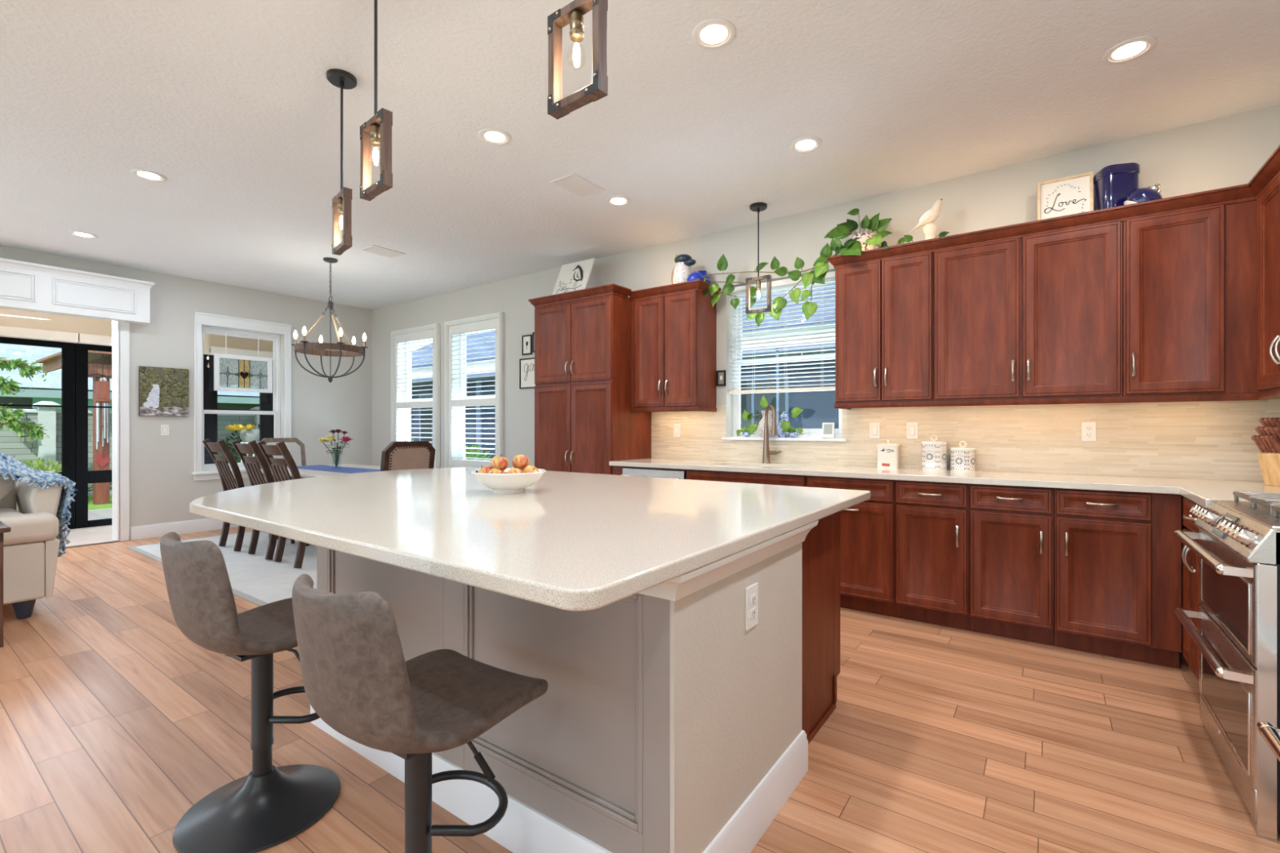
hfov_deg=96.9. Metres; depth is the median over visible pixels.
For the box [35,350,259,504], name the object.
pergola
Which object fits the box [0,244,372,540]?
wall
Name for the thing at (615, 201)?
recessed light
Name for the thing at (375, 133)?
socket
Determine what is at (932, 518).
base cabinet
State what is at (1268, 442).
knife block
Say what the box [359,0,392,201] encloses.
pendant light
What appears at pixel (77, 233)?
recessed light
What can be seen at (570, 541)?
island countertop
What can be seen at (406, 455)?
chair
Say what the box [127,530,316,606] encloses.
area rug
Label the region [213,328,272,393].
stained glass panel
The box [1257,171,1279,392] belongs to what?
upper cabinet
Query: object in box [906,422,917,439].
light switch
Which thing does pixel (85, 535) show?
floor
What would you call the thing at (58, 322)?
wall
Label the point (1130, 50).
recessed light
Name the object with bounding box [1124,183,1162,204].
jar
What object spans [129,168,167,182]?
recessed light
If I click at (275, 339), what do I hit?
window
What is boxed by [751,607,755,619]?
socket
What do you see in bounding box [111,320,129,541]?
trim
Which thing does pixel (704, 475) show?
base cabinet
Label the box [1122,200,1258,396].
upper cabinet
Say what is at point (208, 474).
trim
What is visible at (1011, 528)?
base cabinet
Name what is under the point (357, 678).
bar stool
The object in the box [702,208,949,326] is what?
pothos
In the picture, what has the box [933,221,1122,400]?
upper cabinet
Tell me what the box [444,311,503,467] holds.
plantation shutter
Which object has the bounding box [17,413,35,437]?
lantern
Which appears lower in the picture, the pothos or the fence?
the fence
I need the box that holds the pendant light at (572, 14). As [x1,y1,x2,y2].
[547,0,608,119]
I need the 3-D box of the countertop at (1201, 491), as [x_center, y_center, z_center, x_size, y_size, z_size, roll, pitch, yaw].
[1.459,0.307,3.622,4.196,0.037,1.199,0,0,36]
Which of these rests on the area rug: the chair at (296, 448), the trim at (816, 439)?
the chair at (296, 448)
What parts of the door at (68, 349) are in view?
pull handle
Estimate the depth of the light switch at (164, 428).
6.28 m
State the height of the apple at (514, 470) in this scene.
0.074 m
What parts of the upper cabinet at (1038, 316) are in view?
door, handle, handle, door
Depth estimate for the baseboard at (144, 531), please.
6.36 m
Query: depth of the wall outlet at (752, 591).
1.63 m
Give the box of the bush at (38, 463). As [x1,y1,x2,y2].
[23,457,61,472]
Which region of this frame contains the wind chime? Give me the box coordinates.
[93,353,111,448]
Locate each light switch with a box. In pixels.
[160,424,168,435]
[673,423,680,436]
[869,422,879,438]
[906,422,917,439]
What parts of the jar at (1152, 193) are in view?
knob lid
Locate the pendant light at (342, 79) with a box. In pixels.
[326,68,356,255]
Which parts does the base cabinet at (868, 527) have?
drawer, handle, door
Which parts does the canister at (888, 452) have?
lid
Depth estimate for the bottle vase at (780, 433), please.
4.61 m
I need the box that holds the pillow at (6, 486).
[0,473,16,499]
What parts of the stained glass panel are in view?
hanging cord, panel frame, clear glass, yellow glass, hanging cord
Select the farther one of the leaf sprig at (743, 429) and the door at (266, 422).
the door at (266, 422)
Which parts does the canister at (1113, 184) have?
lid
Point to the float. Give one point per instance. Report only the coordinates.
(694, 276)
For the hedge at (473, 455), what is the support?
on the ground
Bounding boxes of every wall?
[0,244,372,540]
[0,308,272,355]
[372,104,1279,639]
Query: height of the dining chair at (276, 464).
1.078 m
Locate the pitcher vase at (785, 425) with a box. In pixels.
[742,395,803,437]
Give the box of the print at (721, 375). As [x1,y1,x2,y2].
[718,372,724,384]
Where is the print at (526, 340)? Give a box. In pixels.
[523,336,530,353]
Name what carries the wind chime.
hanging from the pergola
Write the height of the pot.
0.200 m
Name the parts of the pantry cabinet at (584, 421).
door, door, handle, handle, handle, handle, crown molding, door, door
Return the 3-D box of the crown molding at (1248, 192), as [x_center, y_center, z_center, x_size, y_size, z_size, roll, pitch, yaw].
[2.038,-1.165,3.195,2.282,0.075,0.896,0,0,45]
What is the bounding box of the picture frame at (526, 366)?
[519,357,535,388]
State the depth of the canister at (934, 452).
3.81 m
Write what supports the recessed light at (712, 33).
in the ceiling
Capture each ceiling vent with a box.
[360,244,405,258]
[550,173,604,197]
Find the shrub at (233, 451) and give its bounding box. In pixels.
[222,422,259,462]
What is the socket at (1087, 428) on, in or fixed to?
attached to the wall outlet at (1088, 428)
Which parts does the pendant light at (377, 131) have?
rod, frame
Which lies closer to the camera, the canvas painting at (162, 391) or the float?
the float
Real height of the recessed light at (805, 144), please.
0.008 m
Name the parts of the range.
knob, knob, knob, knob, knob, handle, handle, window trim, window trim, oven door, kick drawer, knob, oven door, knob, control panel, knob, knob, knob, corner trim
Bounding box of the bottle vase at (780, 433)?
[776,411,791,437]
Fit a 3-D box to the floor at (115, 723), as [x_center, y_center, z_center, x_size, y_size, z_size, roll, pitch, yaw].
[-2.925,1.233,1.736,9.125,0.060,9.400,0,0,36]
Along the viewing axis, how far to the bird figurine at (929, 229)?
3.77 m
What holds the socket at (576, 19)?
attached to the pendant light at (572, 14)
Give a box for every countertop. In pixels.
[189,467,870,610]
[608,457,1279,507]
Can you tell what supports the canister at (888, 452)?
on the countertop at (1201, 491)
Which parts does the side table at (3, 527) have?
leg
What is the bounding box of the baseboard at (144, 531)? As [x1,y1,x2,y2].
[130,518,238,540]
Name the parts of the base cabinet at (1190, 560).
handle, door, handle, handle, drawer, door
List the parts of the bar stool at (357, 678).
seat plate, gas lever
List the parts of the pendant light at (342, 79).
rod, frame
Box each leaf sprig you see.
[736,426,755,435]
[783,426,803,435]
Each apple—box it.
[477,465,492,473]
[488,467,504,473]
[490,453,508,470]
[506,467,523,473]
[511,453,529,470]
[522,465,538,473]
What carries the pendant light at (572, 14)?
hanging from the ceiling
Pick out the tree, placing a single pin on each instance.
(8, 417)
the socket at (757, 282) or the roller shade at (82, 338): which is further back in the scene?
the roller shade at (82, 338)
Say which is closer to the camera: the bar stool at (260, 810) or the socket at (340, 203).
the bar stool at (260, 810)
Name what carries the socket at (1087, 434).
attached to the wall outlet at (1088, 428)
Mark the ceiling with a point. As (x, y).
(233, 103)
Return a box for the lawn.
[16,494,111,511]
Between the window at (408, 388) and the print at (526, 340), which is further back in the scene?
the window at (408, 388)
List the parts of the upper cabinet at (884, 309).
door, handle, handle, door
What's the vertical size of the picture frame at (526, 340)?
0.220 m
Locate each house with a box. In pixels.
[0,343,472,410]
[410,285,838,460]
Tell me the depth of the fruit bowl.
2.43 m
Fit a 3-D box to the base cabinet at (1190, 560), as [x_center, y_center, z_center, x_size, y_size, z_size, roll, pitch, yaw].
[2.688,0.767,2.344,0.655,0.872,0.555,0,0,36]
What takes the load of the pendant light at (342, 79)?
hanging from the ceiling
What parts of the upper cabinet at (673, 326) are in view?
door, handle, handle, light rail, crown molding, door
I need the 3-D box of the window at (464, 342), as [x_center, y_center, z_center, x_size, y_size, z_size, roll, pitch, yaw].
[-1.905,-0.392,6.990,0.930,1.750,0.060,0,0,36]
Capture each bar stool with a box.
[160,531,340,852]
[292,573,547,852]
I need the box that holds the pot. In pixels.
[849,232,875,251]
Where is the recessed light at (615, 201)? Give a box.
[605,195,631,206]
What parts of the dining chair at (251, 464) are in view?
rail, post, rail, post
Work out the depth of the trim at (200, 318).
6.67 m
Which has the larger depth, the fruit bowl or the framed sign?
the framed sign
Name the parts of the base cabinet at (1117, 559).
handle, handle, drawer, door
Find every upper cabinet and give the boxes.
[629,279,721,412]
[835,251,933,403]
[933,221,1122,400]
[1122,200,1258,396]
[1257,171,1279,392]
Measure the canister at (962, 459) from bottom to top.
0.197 m
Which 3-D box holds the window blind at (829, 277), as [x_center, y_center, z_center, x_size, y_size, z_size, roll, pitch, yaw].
[1.171,-0.745,4.639,0.964,0.915,0.069,0,0,36]
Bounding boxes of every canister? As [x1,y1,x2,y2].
[876,440,900,468]
[920,435,947,470]
[950,440,976,471]
[1093,162,1140,210]
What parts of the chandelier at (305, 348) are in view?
bulb, bulb, arm, arm, bulb, arm, chain, arm, bulb, arm, arm, bulb, bulb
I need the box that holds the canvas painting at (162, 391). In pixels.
[138,365,188,416]
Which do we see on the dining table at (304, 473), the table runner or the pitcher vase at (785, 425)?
the table runner
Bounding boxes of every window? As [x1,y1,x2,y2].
[201,325,279,471]
[405,337,432,440]
[459,328,495,461]
[733,281,842,438]
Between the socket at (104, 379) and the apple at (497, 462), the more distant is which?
the socket at (104, 379)
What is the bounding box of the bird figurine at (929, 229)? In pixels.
[910,199,942,239]
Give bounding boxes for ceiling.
[0,0,1279,309]
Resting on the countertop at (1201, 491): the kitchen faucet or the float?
the kitchen faucet
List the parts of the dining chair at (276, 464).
post, rail, rail, post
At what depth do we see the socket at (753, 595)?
1.64 m
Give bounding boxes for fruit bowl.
[470,468,546,493]
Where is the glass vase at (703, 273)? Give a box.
[697,270,711,284]
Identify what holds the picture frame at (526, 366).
attached to the wall at (1225, 152)
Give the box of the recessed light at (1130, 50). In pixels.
[1102,35,1157,64]
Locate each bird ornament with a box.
[740,431,751,436]
[785,430,798,437]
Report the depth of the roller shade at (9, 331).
6.40 m
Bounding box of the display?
[822,422,834,438]
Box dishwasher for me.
[612,466,687,479]
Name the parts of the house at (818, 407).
corner trim, corner trim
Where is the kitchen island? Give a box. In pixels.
[310,511,839,852]
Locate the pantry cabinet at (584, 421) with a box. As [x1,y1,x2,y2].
[528,283,651,475]
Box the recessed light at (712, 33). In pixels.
[692,18,736,49]
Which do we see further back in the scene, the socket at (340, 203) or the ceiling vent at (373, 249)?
the ceiling vent at (373, 249)
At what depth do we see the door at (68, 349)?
6.68 m
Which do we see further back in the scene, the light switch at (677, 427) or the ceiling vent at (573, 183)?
the light switch at (677, 427)
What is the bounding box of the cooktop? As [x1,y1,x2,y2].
[1211,499,1279,529]
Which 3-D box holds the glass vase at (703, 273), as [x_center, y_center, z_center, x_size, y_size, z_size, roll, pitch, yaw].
[0.538,-1.250,4.899,0.156,0.185,0.156,0,0,36]
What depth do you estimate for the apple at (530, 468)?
2.50 m
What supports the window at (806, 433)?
in the wall at (1225, 152)
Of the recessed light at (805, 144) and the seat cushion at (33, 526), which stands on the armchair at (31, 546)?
the seat cushion at (33, 526)
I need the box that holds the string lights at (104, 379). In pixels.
[88,373,255,387]
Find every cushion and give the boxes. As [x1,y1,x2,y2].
[0,508,58,545]
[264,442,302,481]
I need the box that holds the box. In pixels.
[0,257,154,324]
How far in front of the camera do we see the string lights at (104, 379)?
8.95 m
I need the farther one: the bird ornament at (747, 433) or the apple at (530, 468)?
the bird ornament at (747, 433)
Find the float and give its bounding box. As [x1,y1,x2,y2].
[687,271,703,281]
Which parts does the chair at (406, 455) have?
panel, nail trim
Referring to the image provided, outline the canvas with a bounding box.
[551,257,595,294]
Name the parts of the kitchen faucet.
spout, lever handle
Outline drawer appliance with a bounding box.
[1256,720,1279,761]
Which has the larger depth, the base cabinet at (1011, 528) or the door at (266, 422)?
the door at (266, 422)
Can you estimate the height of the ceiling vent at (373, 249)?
0.012 m
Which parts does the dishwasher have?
handle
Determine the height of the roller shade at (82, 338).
0.105 m
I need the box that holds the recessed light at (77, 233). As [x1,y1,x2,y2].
[67,231,97,238]
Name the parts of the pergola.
post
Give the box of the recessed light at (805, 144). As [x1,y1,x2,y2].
[789,137,822,153]
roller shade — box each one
[0,325,78,342]
[77,333,111,346]
[208,346,272,358]
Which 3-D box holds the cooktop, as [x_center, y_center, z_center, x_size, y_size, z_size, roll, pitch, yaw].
[2.326,0.285,1.781,0.634,0.035,0.762,0,0,36]
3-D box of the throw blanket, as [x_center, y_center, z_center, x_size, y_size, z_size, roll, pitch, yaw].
[-4.341,0.463,3.532,0.542,0.890,1.157,0,0,36]
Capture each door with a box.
[0,337,75,528]
[75,343,111,528]
[203,354,274,464]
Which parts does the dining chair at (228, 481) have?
rail, post, rail, post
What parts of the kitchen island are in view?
panel molding, panel molding, baseboard, cove molding, panel, shoe molding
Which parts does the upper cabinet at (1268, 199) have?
handle, handle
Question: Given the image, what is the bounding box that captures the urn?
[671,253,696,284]
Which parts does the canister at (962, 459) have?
ring handle, lid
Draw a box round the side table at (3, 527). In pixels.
[0,520,10,647]
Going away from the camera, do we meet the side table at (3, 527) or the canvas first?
the side table at (3, 527)
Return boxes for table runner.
[286,465,380,473]
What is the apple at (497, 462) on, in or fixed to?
in the fruit bowl
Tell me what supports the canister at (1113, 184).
on the upper cabinet at (1038, 316)
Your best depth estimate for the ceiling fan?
5.92 m
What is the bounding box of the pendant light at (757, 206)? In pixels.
[745,202,771,314]
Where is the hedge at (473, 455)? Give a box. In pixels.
[465,444,492,460]
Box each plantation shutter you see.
[391,323,439,468]
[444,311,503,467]
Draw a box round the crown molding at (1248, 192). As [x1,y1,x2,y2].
[826,145,1279,268]
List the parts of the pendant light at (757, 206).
rod, frame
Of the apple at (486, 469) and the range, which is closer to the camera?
the range
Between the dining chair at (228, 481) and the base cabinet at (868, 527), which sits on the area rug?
the dining chair at (228, 481)
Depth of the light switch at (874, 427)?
4.16 m
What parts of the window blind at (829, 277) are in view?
ladder cord, rail, head rail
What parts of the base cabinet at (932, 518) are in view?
handle, drawer, handle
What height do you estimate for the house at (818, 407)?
5.600 m
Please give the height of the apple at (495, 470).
0.072 m
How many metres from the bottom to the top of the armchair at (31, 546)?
1.098 m
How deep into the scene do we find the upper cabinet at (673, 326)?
4.83 m
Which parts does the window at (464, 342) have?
frame, sash, sash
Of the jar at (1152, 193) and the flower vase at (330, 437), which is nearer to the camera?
the jar at (1152, 193)
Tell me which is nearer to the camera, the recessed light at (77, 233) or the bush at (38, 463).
the recessed light at (77, 233)
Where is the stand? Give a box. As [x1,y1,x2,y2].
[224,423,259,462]
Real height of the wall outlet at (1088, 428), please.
0.118 m
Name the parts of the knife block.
knife handle, knife handle, knife handle, knife handle, knife handle, knife handle, knife handle, knife handle, knife handle, knife handle, knife handle, knife handle, knife handle, knife handle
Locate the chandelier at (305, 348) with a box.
[291,257,368,382]
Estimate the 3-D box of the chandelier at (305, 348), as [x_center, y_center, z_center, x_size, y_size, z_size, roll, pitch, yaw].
[-3.135,-1.077,5.744,0.691,1.250,0.660,0,0,36]
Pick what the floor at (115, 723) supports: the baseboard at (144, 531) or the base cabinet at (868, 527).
the base cabinet at (868, 527)
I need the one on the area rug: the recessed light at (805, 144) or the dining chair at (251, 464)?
the dining chair at (251, 464)
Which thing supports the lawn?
on the ground
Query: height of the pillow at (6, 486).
0.495 m
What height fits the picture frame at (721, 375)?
0.135 m
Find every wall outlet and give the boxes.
[745,582,758,631]
[1081,422,1096,441]
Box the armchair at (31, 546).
[0,473,62,619]
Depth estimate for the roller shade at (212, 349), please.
7.99 m
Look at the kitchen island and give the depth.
1.57 m
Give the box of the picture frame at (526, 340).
[521,334,532,355]
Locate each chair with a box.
[202,439,294,551]
[231,440,309,559]
[257,440,306,568]
[258,437,306,536]
[380,440,435,471]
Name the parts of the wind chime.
plate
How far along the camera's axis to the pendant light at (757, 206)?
4.35 m
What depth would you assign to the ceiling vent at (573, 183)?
3.97 m
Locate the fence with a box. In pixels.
[0,400,259,496]
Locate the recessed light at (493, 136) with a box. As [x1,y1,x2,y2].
[478,128,511,145]
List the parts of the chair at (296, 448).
frame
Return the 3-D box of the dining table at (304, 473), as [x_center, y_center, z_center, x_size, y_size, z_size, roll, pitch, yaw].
[-3.060,0.817,5.899,1.900,0.748,1.040,0,0,36]
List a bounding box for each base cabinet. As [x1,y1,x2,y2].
[686,469,806,486]
[806,475,897,617]
[895,480,970,630]
[968,484,1053,645]
[1053,488,1182,668]
[1181,497,1201,682]
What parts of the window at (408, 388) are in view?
frame, sash, sash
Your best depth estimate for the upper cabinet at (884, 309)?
3.80 m
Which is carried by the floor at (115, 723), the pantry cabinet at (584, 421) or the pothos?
the pantry cabinet at (584, 421)
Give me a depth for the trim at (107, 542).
5.79 m
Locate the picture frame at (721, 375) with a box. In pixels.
[716,369,725,386]
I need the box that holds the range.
[1173,491,1279,840]
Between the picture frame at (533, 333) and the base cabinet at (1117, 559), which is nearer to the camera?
the base cabinet at (1117, 559)
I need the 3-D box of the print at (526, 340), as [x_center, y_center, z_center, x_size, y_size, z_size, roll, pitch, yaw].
[-1.255,-0.917,6.318,0.118,0.188,0.008,0,0,36]
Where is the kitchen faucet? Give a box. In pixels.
[761,404,781,463]
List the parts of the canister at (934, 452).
lid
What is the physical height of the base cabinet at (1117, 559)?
0.872 m
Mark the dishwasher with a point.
(616, 470)
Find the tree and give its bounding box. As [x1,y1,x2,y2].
[0,356,49,443]
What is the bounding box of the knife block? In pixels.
[1250,417,1279,486]
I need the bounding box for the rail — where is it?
[834,389,1279,409]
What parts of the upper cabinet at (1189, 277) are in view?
handle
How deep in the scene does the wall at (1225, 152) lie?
3.91 m
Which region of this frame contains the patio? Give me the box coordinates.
[88,507,111,520]
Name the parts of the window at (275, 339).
sash, sash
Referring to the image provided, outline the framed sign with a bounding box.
[1037,171,1093,220]
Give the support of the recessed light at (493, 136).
in the ceiling
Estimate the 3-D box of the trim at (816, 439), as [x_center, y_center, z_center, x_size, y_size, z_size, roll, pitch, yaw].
[1.169,0.097,4.636,1.050,0.023,0.150,0,0,36]
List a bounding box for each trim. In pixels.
[65,540,119,548]
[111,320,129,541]
[191,468,248,480]
[194,311,291,471]
[721,436,846,441]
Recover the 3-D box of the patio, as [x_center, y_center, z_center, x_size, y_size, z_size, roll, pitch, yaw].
[-6.830,1.268,8.613,2.050,0.070,12.000,0,0,36]
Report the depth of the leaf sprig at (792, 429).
4.53 m
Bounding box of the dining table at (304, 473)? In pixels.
[260,463,380,538]
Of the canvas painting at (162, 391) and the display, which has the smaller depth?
the display
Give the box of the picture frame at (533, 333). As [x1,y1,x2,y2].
[532,332,534,352]
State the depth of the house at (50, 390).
18.91 m
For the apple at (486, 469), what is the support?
in the fruit bowl
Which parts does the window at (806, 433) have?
sash, sash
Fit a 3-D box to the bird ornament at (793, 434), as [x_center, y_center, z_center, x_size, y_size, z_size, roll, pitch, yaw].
[1.222,0.052,4.541,0.111,0.061,0.042,0,0,26]
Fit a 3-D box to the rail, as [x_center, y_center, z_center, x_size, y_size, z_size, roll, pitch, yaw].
[2.062,-0.151,3.178,2.254,0.035,0.914,0,0,44]
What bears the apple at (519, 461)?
in the fruit bowl
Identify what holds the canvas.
on the pantry cabinet at (584, 421)
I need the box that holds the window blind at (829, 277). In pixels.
[728,271,835,394]
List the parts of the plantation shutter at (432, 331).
shutter panel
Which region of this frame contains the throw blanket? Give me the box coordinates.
[0,452,78,557]
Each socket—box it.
[99,374,106,381]
[337,198,342,214]
[369,124,380,146]
[569,10,583,42]
[751,593,755,605]
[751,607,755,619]
[755,280,760,289]
[1085,426,1092,431]
[1085,432,1092,437]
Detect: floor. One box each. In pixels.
[0,527,1279,852]
[64,524,114,546]
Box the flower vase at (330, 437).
[316,429,354,466]
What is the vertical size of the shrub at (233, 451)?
1.433 m
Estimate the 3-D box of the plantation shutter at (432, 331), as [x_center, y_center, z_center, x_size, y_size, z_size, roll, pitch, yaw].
[-2.999,-0.392,7.554,1.065,1.870,0.066,0,0,36]
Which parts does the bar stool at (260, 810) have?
seat plate, gas lever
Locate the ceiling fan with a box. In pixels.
[0,314,51,319]

